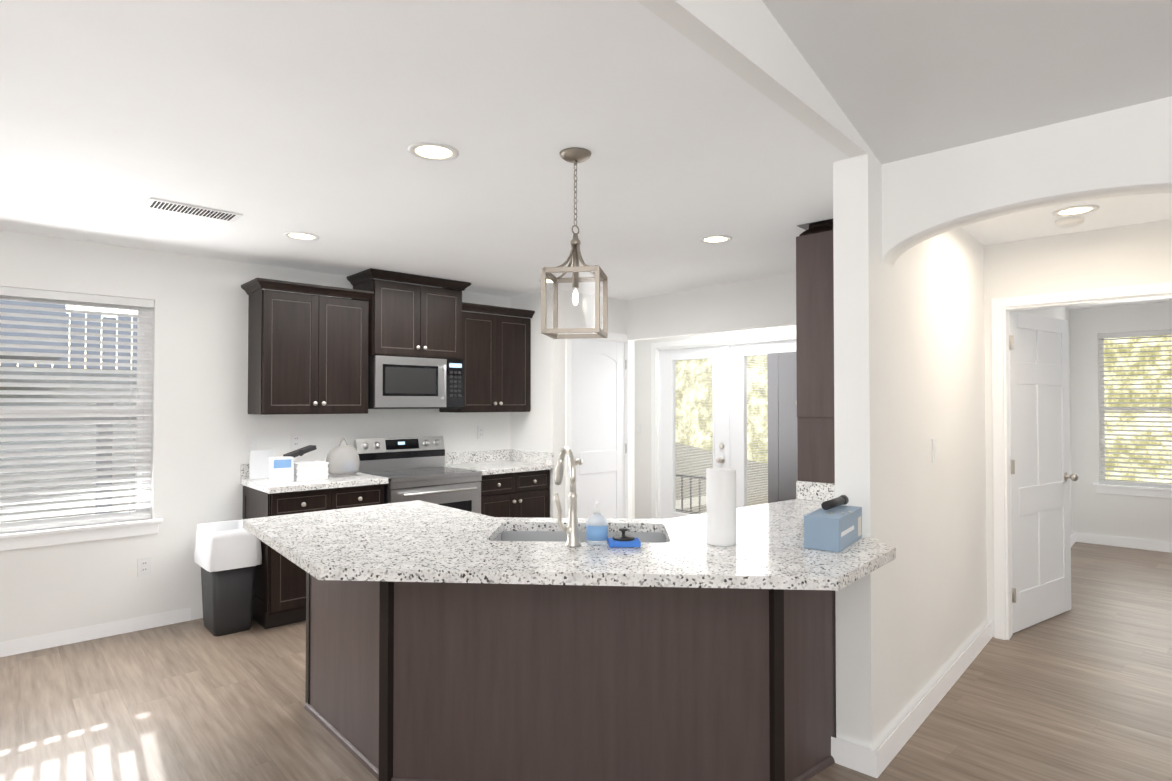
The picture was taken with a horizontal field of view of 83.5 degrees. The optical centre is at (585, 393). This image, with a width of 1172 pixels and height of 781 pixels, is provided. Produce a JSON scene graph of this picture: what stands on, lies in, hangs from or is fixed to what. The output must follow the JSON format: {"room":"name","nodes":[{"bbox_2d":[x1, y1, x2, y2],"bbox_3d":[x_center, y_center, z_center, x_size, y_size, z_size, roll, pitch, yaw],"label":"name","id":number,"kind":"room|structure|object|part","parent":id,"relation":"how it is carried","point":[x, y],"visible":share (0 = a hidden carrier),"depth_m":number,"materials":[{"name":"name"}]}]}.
{"room":"kitchen","nodes":[
{"label":"kitchen","id":0,"kind":"room"},
{"bbox_2d":[0,230,509,641],"bbox_3d":[-3.930,0.276,3.330,10.450,2.440,0.160,1,-1,-42],"label":"wall","id":1,"kind":"structure","parent":0,"point":[204,423],"depth_m":4.34,"materials":[{"name":"paint"}]},
{"bbox_2d":[0,296,152,523],"bbox_3d":[-3.229,0.097,4.019,0.950,1.420,0.065,1,-1,-42],"label":"window","id":2,"kind":"structure","parent":1,"relation":"in","point":[138,383],"depth_m":4.22,"materials":[{"name":"white"}]},
{"bbox_2d":[0,286,153,532],"bbox_3d":[-3.175,0.094,3.959,0.942,1.412,0.066,1,-1,-42],"label":"window blind","id":3,"kind":"object","parent":2,"relation":"attached to","point":[45,296],"visible":0.98,"depth_m":4.00,"materials":[{"name":"white plastic"}]},
{"bbox_2d":[0,518,162,550],"bbox_3d":[-3.167,0.853,3.939,1.050,0.095,0.120,1,-1,-42],"label":"window sill","id":4,"kind":"structure","parent":1,"relation":"attached to","point":[56,536],"depth_m":3.97,"materials":[{"name":"white"}]},
{"bbox_2d":[0,608,190,656],"bbox_3d":[-5.121,1.429,2.133,6.700,0.100,0.014,1,-1,-42],"label":"baseboard","id":5,"kind":"structure","parent":1,"relation":"attached to","point":[40,642],"depth_m":4.02,"materials":[{"name":"white wood"}]},
{"bbox_2d":[137,556,150,576],"bbox_3d":[-2.828,1.107,4.203,0.072,0.116,0.008,1,-1,-42],"label":"outlet","id":6,"kind":"object","parent":1,"relation":"attached to","point":[144,566],"visible":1,"depth_m":4.20,"materials":[{"name":"white plastic"}]},
{"bbox_2d":[246,435,256,451],"bbox_3d":[-2.361,0.351,4.635,0.072,0.116,0.011,1,-1,-42],"label":"light switch","id":7,"kind":"object","parent":1,"relation":"attached to","point":[251,442],"visible":0.94,"depth_m":4.63,"materials":[{"name":"white plastic"}]},
{"bbox_2d":[291,433,300,449],"bbox_3d":[-2.138,0.352,4.840,0.072,0.116,0.008,1,-1,-42],"label":"outlet","id":8,"kind":"object","parent":1,"relation":"attached to","point":[295,441],"visible":0.96,"depth_m":4.84,"materials":[{"name":"white plastic"}]},
{"bbox_2d":[245,278,368,414],"bbox_3d":[-1.999,-0.307,4.762,0.746,0.905,0.324,1,-1,-42],"label":"upper cabinet","id":9,"kind":"object","parent":1,"relation":"attached to","point":[308,353],"depth_m":4.60,"materials":[{"name":"brown wood"}]},
{"bbox_2d":[349,268,428,357],"bbox_3d":[-1.538,-0.596,5.143,0.433,0.629,0.384,1,-1,-42],"label":"upper cabinet","id":10,"kind":"object","parent":1,"relation":"attached to","point":[398,312],"depth_m":4.99,"materials":[{"name":"brown wood"}]},
{"bbox_2d":[368,356,463,408],"bbox_3d":[-1.392,-0.078,5.217,0.756,0.394,0.460,1,-1,-42],"label":"microwave","id":11,"kind":"object","parent":10,"relation":"attached to","point":[394,382],"visible":0.98,"depth_m":5.04,"materials":[{"name":"silver metal"}]},
{"bbox_2d":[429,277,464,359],"bbox_3d":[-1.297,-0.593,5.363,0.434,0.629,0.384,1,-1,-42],"label":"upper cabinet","id":12,"kind":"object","parent":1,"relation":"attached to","point":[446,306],"depth_m":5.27,"materials":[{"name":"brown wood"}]},
{"bbox_2d":[478,426,484,438],"bbox_3d":[-0.945,0.350,5.921,0.072,0.116,0.008,1,-1,-42],"label":"outlet","id":13,"kind":"object","parent":1,"relation":"attached to","point":[481,432],"visible":1,"depth_m":5.92,"materials":[{"name":"white plastic"}]},
{"bbox_2d":[439,303,532,412],"bbox_3d":[-0.877,-0.291,5.779,0.744,0.905,0.324,1,-1,-42],"label":"upper cabinet","id":14,"kind":"object","parent":1,"relation":"attached to","point":[497,362],"depth_m":5.66,"materials":[{"name":"brown wood"}]},
{"bbox_2d":[510,292,541,451],"bbox_3d":[-0.500,0.317,6.001,0.120,2.440,0.490,1,-1,-42],"label":"wall","id":15,"kind":"structure","parent":0,"point":[525,427],"depth_m":5.89,"materials":[{"name":"paint"}]},
{"bbox_2d":[542,289,625,517],"bbox_3d":[0.010,0.317,6.019,0.900,2.440,0.110,1,-1,-42],"label":"wall","id":16,"kind":"structure","parent":0,"point":[553,350],"depth_m":5.75,"materials":[{"name":"paint"}]},
{"bbox_2d":[572,338,624,517],"bbox_3d":[0.105,0.517,6.068,0.682,2.026,0.173,1,-1,-42],"label":"pantry door","id":17,"kind":"structure","parent":16,"relation":"in","point":[598,451],"depth_m":6.07,"materials":[{"name":"white wood"}]},
{"bbox_2d":[565,333,631,517],"bbox_3d":[0.094,0.484,6.081,0.826,2.108,0.126,1,-1,-42],"label":"door frame","id":18,"kind":"structure","parent":16,"relation":"attached to","point":[616,337],"depth_m":6.27,"materials":[{"name":"white wood"}]},
{"bbox_2d":[0,494,1171,780],"bbox_3d":[1.606,1.492,1.339,16.000,0.050,11.800,1,-1,-42],"label":"floor","id":19,"kind":"structure","parent":0,"point":[1080,690],"depth_m":3.14,"materials":[{"name":"wood"}]},
{"bbox_2d":[194,519,261,635],"bbox_3d":[-2.320,1.181,4.250,0.314,0.658,0.419,1,-1,-42],"label":"trash can","id":20,"kind":"object","parent":19,"relation":"on","point":[227,556],"visible":0.9,"depth_m":4.12,"materials":[{"name":"grey plastic"}]},
{"bbox_2d":[240,460,387,628],"bbox_3d":[-1.906,1.006,4.608,0.790,1.020,0.647,1,-1,-42],"label":"base cabinet","id":21,"kind":"object","parent":19,"relation":"on","point":[279,599],"visible":0.52,"depth_m":4.29,"materials":[{"name":"black wood"}]},
{"bbox_2d":[249,445,328,482],"bbox_3d":[-2.063,0.479,4.564,0.418,0.229,0.345,1,-1,-42],"label":"clutter","id":22,"kind":"object","parent":21,"relation":"on","point":[263,464],"visible":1,"depth_m":4.51,"materials":[{"name":"white"}]},
{"bbox_2d":[326,438,359,474],"bbox_3d":[-1.769,0.452,4.777,0.270,0.263,0.214,1,-1,-42],"label":"shopping bag","id":23,"kind":"object","parent":21,"relation":"on","point":[344,459],"visible":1,"depth_m":4.69,"materials":[{"name":"grey plastic"}]},
{"bbox_2d":[354,436,481,513],"bbox_3d":[-1.295,0.937,5.095,0.758,1.172,0.701,1,-1,-42],"label":"range","id":24,"kind":"object","parent":19,"relation":"on","point":[411,468],"visible":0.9,"depth_m":5.09,"materials":[{"name":"silver metal"}]},
{"bbox_2d":[442,449,553,517],"bbox_3d":[-0.769,1.021,5.640,0.745,1.020,0.647,1,-1,-42],"label":"base cabinet","id":25,"kind":"object","parent":19,"relation":"on","point":[515,483],"visible":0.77,"depth_m":5.54,"materials":[{"name":"black wood"}]},
{"bbox_2d":[304,574,835,780],"bbox_3d":[0.116,1.054,3.162,2.230,0.881,1.928,1,-1,-42],"label":"base cabinet","id":26,"kind":"object","parent":19,"relation":"on","point":[757,703],"depth_m":2.48,"materials":[{"name":"brown wood"}]},
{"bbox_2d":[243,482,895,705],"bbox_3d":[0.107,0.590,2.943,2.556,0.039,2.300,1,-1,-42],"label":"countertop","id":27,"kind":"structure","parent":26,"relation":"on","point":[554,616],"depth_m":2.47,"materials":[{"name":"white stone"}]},
{"bbox_2d":[554,446,580,546],"bbox_3d":[-0.095,0.384,2.520,0.180,0.362,0.248,1,-1,-42],"label":"faucet","id":28,"kind":"object","parent":27,"relation":"on","point":[572,530],"depth_m":2.42,"materials":[{"name":"grey metal"}]},
{"bbox_2d":[495,531,666,542],"bbox_3d":[-0.022,0.704,2.696,0.823,0.194,0.823,1,-1,-42],"label":"sink","id":29,"kind":"object","parent":27,"relation":"in","point":[546,536],"depth_m":2.91,"materials":[{"name":"grey metal"}]},
{"bbox_2d":[586,501,607,545],"bbox_3d":[0.041,0.482,2.448,0.068,0.160,0.062,1,-1,-42],"label":"soap bottle","id":30,"kind":"object","parent":27,"relation":"on","point":[597,529],"visible":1,"depth_m":2.43,"materials":[{"name":"white"}]},
{"bbox_2d":[608,537,640,547],"bbox_3d":[0.140,0.551,2.430,0.116,0.022,0.072,0,-1,-4],"label":"sponge","id":31,"kind":"object","parent":27,"relation":"on","point":[636,542],"visible":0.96,"depth_m":2.40,"materials":[{"name":"blue plastic"}]},
{"bbox_2d":[612,528,634,540],"bbox_3d":[0.139,0.520,2.437,0.086,0.039,0.085,1,-1,-42],"label":"stopper","id":32,"kind":"object","parent":31,"relation":"on","point":[623,537],"visible":1,"depth_m":2.42,"materials":[{"name":"black plastic"}]},
{"bbox_2d":[706,468,735,545],"bbox_3d":[0.509,0.423,2.470,0.110,0.278,0.110,1,-1,-42],"label":"paper towel roll","id":33,"kind":"object","parent":27,"relation":"on","point":[720,506],"visible":1,"depth_m":2.42,"materials":[{"name":"white paper"}]},
{"bbox_2d":[804,505,861,551],"bbox_3d":[0.939,0.504,2.484,0.124,0.118,0.331,-1,-1,36],"label":"box","id":34,"kind":"object","parent":27,"relation":"on","point":[837,530],"visible":0.98,"depth_m":2.37,"materials":[{"name":"blue cardboard"}]},
{"bbox_2d":[821,495,852,513],"bbox_3d":[0.974,0.423,2.507,0.242,0.041,0.134,1,-1,-42],"label":"flashlight","id":35,"kind":"object","parent":34,"relation":"on","point":[836,502],"visible":0.96,"depth_m":2.51,"materials":[{"name":"black plastic"}]},
{"bbox_2d":[767,352,797,502],"bbox_3d":[1.663,0.632,4.049,0.847,1.750,0.905,-1,-1,42],"label":"refrigerator","id":36,"kind":"object","parent":19,"relation":"on","point":[782,433],"visible":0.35,"depth_m":3.90,"materials":[{"name":"silver metal"}]},
{"bbox_2d":[796,219,834,501],"bbox_3d":[1.731,0.286,3.886,0.552,2.436,1.122,-1,-1,42],"label":"tall cabinet","id":37,"kind":"object","parent":19,"relation":"on","point":[815,341],"visible":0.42,"depth_m":3.58,"materials":[{"name":"brown wood"}]},
{"bbox_2d":[0,0,1171,308],"bbox_3d":[1.019,-1.826,2.080,13.500,1.726,16.000,-1,-1,42],"label":"ceiling","id":38,"kind":"structure","parent":0,"point":[744,124],"depth_m":2.31,"materials":[{"name":"paint"}]},
{"bbox_2d":[144,198,242,221],"bbox_3d":[-2.007,-0.938,3.364,0.410,0.009,0.170,1,-1,-42],"label":"ceiling vent","id":39,"kind":"object","parent":38,"relation":"in","point":[166,205],"visible":1,"depth_m":3.35,"materials":[{"name":"white plastic"}]},
{"bbox_2d":[283,231,318,239],"bbox_3d":[-1.684,-0.932,3.886,0.196,0.006,0.196,1,-1,-42],"label":"recessed light","id":40,"kind":"object","parent":38,"relation":"in","point":[296,235],"visible":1,"depth_m":3.88,"materials":[{"name":"white plastic"}]},
{"bbox_2d":[408,142,458,161],"bbox_3d":[-0.601,-0.952,2.588,0.196,0.006,0.196,1,-1,-42],"label":"recessed light","id":41,"kind":"object","parent":38,"relation":"in","point":[435,151],"visible":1,"depth_m":2.58,"materials":[{"name":"white plastic"}]},
{"bbox_2d":[541,147,607,338],"bbox_3d":[-0.042,-0.592,2.604,0.225,0.725,0.225,0,-1,10],"label":"pendant lantern","id":42,"kind":"object","parent":38,"relation":"hanging from","point":[575,155],"visible":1,"depth_m":2.59,"materials":[{"name":"silver metal"}]},
{"bbox_2d":[699,235,731,243],"bbox_3d":[0.783,-0.931,3.964,0.196,0.006,0.196,1,-1,-42],"label":"recessed light","id":43,"kind":"object","parent":38,"relation":"in","point":[712,239],"visible":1,"depth_m":3.96,"materials":[{"name":"white plastic"}]},
{"bbox_2d":[1055,216,1084,227],"bbox_3d":[2.611,-0.923,3.542,0.128,0.034,0.128,1,-1,-42],"label":"smoke detector","id":44,"kind":"object","parent":38,"relation":"attached to","point":[1071,221],"visible":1,"depth_m":3.50,"materials":[{"name":"white plastic"}]},
{"bbox_2d":[1052,205,1099,216],"bbox_3d":[2.518,-0.940,3.377,0.196,0.006,0.196,1,-1,-42],"label":"recessed light","id":45,"kind":"object","parent":38,"relation":"in","point":[1075,210],"visible":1,"depth_m":3.37,"materials":[{"name":"white plastic"}]},
{"bbox_2d":[626,273,795,518],"bbox_3d":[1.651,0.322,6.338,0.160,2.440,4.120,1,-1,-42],"label":"wall","id":46,"kind":"structure","parent":0,"point":[642,397],"depth_m":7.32,"materials":[{"name":"paint"}]},
{"bbox_2d":[636,424,640,433],"bbox_3d":[0.586,0.398,7.383,0.011,0.116,0.072,1,-1,-42],"label":"light switch","id":47,"kind":"object","parent":46,"relation":"attached to","point":[638,428],"visible":1,"depth_m":7.38,"materials":[{"name":"white plastic"}]},
{"bbox_2d":[651,330,795,518],"bbox_3d":[1.443,0.489,6.553,0.176,2.112,1.964,1,-1,-42],"label":"door frame","id":48,"kind":"structure","parent":46,"relation":"attached to","point":[707,342],"depth_m":7.17,"materials":[{"name":"white wood"}]},
{"bbox_2d":[660,340,795,518],"bbox_3d":[1.407,0.520,6.520,0.113,2.006,1.800,1,-1,-42],"label":"patio door","id":49,"kind":"structure","parent":46,"relation":"in","point":[729,382],"depth_m":6.63,"materials":[{"name":"white"}]},
{"bbox_2d":[833,154,1071,750],"bbox_3d":[3.113,0.299,4.855,0.180,2.440,6.030,-1,-1,42],"label":"wall","id":50,"kind":"structure","parent":0,"point":[909,386],"depth_m":2.92,"materials":[{"name":"paint"}]},
{"bbox_2d":[831,621,992,777],"bbox_3d":[1.811,1.446,3.301,2.089,0.100,0.213,1,-1,-42],"label":"baseboard","id":51,"kind":"structure","parent":50,"relation":"attached to","point":[874,764],"depth_m":2.79,"materials":[{"name":"white wood"}]},
{"bbox_2d":[932,438,936,461],"bbox_3d":[1.728,0.280,3.249,0.011,0.116,0.072,-1,-1,42],"label":"light switch","id":52,"kind":"object","parent":50,"relation":"attached to","point":[934,449],"visible":1,"depth_m":3.24,"materials":[{"name":"white plastic"}]},
{"bbox_2d":[882,96,1171,267],"bbox_3d":[3.861,0.232,0.410,6.990,2.440,0.140,-1,-1,42],"label":"wall","id":53,"kind":"structure","parent":0,"point":[1125,151],"depth_m":2.39,"materials":[{"name":"paint"}]},
{"bbox_2d":[984,219,1171,636],"bbox_3d":[5.126,0.253,1.800,0.789,2.440,6.969,1,-1,-42],"label":"wall","id":54,"kind":"structure","parent":0,"point":[1131,255],"depth_m":3.85,"materials":[{"name":"paint"}]},
{"bbox_2d":[1009,311,1077,632],"bbox_3d":[3.037,0.492,4.347,0.863,2.020,0.222,1,-1,-42],"label":"bedroom door","id":55,"kind":"structure","parent":54,"relation":"in","point":[1041,477],"depth_m":4.34,"materials":[{"name":"white wood"}]},
{"bbox_2d":[992,282,1171,639],"bbox_3d":[2.943,0.454,3.775,1.016,2.098,0.140,-1,-1,42],"label":"door frame","id":56,"kind":"structure","parent":54,"relation":"attached to","point":[1004,590],"depth_m":4.04,"materials":[{"name":"white wood"}]},
{"bbox_2d":[1070,302,1171,541],"bbox_3d":[7.738,0.296,4.641,6.950,2.440,0.160,-1,-1,42],"label":"wall","id":57,"kind":"structure","parent":0,"point":[1136,517],"depth_m":6.78,"materials":[{"name":"paint"}]},
{"bbox_2d":[1071,532,1118,546],"bbox_3d":[3.872,1.479,5.507,3.656,0.100,0.369,1,-1,-42],"label":"baseboard","id":58,"kind":"structure","parent":57,"relation":"attached to","point":[1076,537],"depth_m":6.75,"materials":[{"name":"white wood"}]},
{"bbox_2d":[1093,339,1171,497],"bbox_3d":[5.667,0.197,6.504,1.020,1.645,0.195,-1,-1,42],"label":"window","id":59,"kind":"structure","parent":57,"relation":"in","point":[1132,489],"depth_m":6.67,"materials":[{"name":"white"}]},
{"bbox_2d":[1098,330,1171,484],"bbox_3d":[5.651,0.134,6.488,0.912,1.516,0.062,-1,-1,42],"label":"window blind","id":60,"kind":"object","parent":59,"relation":"attached to","point":[1140,334],"visible":1,"depth_m":6.59,"materials":[{"name":"white plastic"}]},
{"bbox_2d":[1119,537,1171,552],"bbox_3d":[7.001,1.474,5.176,0.500,0.100,5.063,1,-1,-42],"label":"baseboard","id":61,"kind":"structure","parent":57,"relation":"attached to","point":[1162,546],"depth_m":6.50,"materials":[{"name":"white wood"}]},
{"label":"outside","id":62,"kind":"structure","parent":0,"visible":0},
{"bbox_2d":[0,300,1171,522],"bbox_3d":[-4.590,-1.952,6.734,27.000,11.000,38.040,1,-1,-42],"label":"trees","id":63,"kind":"object","parent":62,"point":[1118,358],"depth_m":11.75,"materials":[{"name":"green plant"}]},
{"bbox_3d":[-3.913,0.991,4.637,2.445,1.850,0.090,1,-1,-42],"label":"railing","id":64,"kind":"part","parent":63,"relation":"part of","materials":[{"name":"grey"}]}
]}

